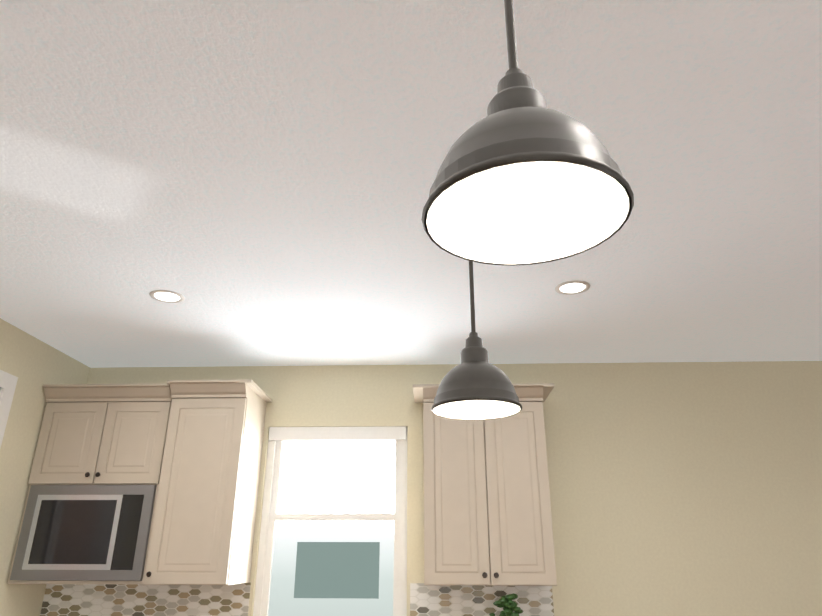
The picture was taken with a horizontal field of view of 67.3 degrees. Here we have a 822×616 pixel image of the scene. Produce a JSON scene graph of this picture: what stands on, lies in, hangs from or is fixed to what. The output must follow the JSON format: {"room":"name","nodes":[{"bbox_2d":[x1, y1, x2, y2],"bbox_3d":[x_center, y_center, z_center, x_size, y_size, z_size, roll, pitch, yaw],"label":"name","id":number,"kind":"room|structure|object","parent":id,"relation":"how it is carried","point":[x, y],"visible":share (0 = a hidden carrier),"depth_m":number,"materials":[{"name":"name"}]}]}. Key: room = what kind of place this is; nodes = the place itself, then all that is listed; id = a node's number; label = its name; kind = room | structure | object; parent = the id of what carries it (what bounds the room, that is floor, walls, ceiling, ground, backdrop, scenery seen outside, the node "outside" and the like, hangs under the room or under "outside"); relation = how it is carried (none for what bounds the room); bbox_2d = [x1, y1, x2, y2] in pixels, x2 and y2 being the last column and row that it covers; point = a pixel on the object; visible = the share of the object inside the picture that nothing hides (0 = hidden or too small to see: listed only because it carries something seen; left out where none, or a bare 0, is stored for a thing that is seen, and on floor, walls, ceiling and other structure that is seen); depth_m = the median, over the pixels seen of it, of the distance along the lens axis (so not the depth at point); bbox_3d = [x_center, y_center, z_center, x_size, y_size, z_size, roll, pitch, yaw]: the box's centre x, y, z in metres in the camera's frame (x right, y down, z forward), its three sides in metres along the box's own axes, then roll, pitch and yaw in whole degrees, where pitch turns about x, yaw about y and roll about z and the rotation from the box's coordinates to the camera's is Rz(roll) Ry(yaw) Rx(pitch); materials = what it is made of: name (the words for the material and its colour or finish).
{"room":"kitchen","nodes":[
{"label":"kitchen","id":0,"kind":"room"},
{"bbox_2d":[0,318,89,615],"bbox_3d":[-2.572,-0.112,-0.585,0.150,2.770,10.000,-1,-22,2],"label":"wall","id":1,"kind":"structure","parent":0,"point":[33,364],"depth_m":3.68,"materials":[{"name":"paint"}]},
{"bbox_2d":[0,370,17,447],"bbox_3d":[-2.415,1.384,2.727,0.168,2.490,0.950,-1,-22,2],"label":"door frame","id":2,"kind":"structure","parent":1,"relation":"attached to","point":[8,382],"depth_m":3.52,"materials":[{"name":"white wood"}]},
{"bbox_2d":[0,0,821,367],"bbox_3d":[0.309,-1.432,-0.041,9.200,0.100,10.650,-1,-22,2],"label":"ceiling","id":3,"kind":"structure","parent":0,"point":[250,180],"depth_m":2.21,"materials":[{"name":"white paint"}]},
{"bbox_2d":[149,290,184,302],"bbox_3d":[-1.268,-0.058,3.213,0.175,0.006,0.175,3,-22,-6],"label":"recessed light","id":4,"kind":"object","parent":3,"relation":"in","point":[166,296],"depth_m":3.21,"materials":[{"name":"white"}]},
{"bbox_2d":[431,261,521,419],"bbox_3d":[0.188,-0.109,1.927,0.260,0.869,0.260,-1,-22,2],"label":"pendant light","id":5,"kind":"object","parent":3,"relation":"hanging from","point":[474,385],"visible":0.94,"depth_m":1.73,"materials":[{"name":"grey metal"}]},
{"bbox_2d":[421,0,633,265],"bbox_3d":[0.144,-0.511,0.937,0.260,0.869,0.260,-1,-22,2],"label":"pendant light","id":6,"kind":"object","parent":3,"relation":"hanging from","point":[525,175],"visible":1,"depth_m":0.74,"materials":[{"name":"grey metal"}]},
{"bbox_2d":[555,280,590,294],"bbox_3d":[0.809,-0.100,3.095,0.175,0.006,0.175,3,-22,-6],"label":"recessed light","id":7,"kind":"object","parent":3,"relation":"in","point":[573,287],"depth_m":3.09,"materials":[{"name":"white"}]},
{"bbox_2d":[39,361,821,615],"bbox_3d":[1.226,1.693,3.834,7.350,2.770,0.150,-1,-22,2],"label":"wall","id":8,"kind":"structure","parent":0,"point":[685,488],"depth_m":4.01,"materials":[{"name":"paint"}]},
{"bbox_2d":[28,383,162,486],"bbox_3d":[-1.894,0.854,3.997,0.800,0.600,0.413,-1,-22,2],"label":"upper cabinet","id":9,"kind":"object","parent":8,"relation":"attached to","point":[90,434],"depth_m":3.81,"materials":[{"name":"beige wood"}]},
{"bbox_2d":[10,485,156,580],"bbox_3d":[-1.895,1.377,3.786,0.756,0.522,0.408,-1,-22,2],"label":"microwave","id":10,"kind":"object","parent":9,"relation":"attached to","point":[87,532],"visible":0.92,"depth_m":3.60,"materials":[{"name":"metal"}]},
{"bbox_2d":[131,379,270,584],"bbox_3d":[-1.262,1.087,3.853,0.508,1.154,0.453,-1,-22,2],"label":"upper cabinet","id":11,"kind":"object","parent":8,"relation":"attached to","point":[191,450],"depth_m":3.67,"materials":[{"name":"beige wood"}]},
{"bbox_2d":[40,583,553,615],"bbox_3d":[-0.717,1.913,3.745,3.151,0.453,0.008,-1,-22,2],"label":"backsplash","id":12,"kind":"structure","parent":8,"relation":"attached to","point":[185,600],"depth_m":3.80,"materials":[{"name":"tile"}]},
{"bbox_2d":[253,426,407,615],"bbox_3d":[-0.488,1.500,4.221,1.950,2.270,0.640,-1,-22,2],"label":"window unit","id":13,"kind":"structure","parent":8,"relation":"in","point":[333,536],"depth_m":4.42,"materials":[{"name":"white"}]},
{"bbox_2d":[419,383,556,585],"bbox_3d":[0.455,1.089,3.836,0.745,1.145,0.343,-1,-22,2],"label":"upper cabinet","id":14,"kind":"object","parent":8,"relation":"attached to","point":[488,517],"depth_m":3.64,"materials":[{"name":"beige wood"}]},
{"bbox_3d":[0.302,1.227,-1.121,9.200,0.100,10.650,-1,-22,2],"label":"floor","id":15,"kind":"structure","parent":0,"visible":0},
{"bbox_3d":[-0.734,2.422,3.178,3.145,0.915,0.657,-1,-22,2],"label":"base cabinet","id":16,"kind":"object","parent":15,"relation":"on","visible":0},
{"bbox_2d":[489,593,522,615],"bbox_3d":[0.554,1.820,3.453,0.259,0.413,0.203,-1,-22,2],"label":"plant","id":17,"kind":"object","parent":16,"relation":"on","point":[507,604],"visible":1,"depth_m":3.46,"materials":[{"name":"green plant"}]}
]}

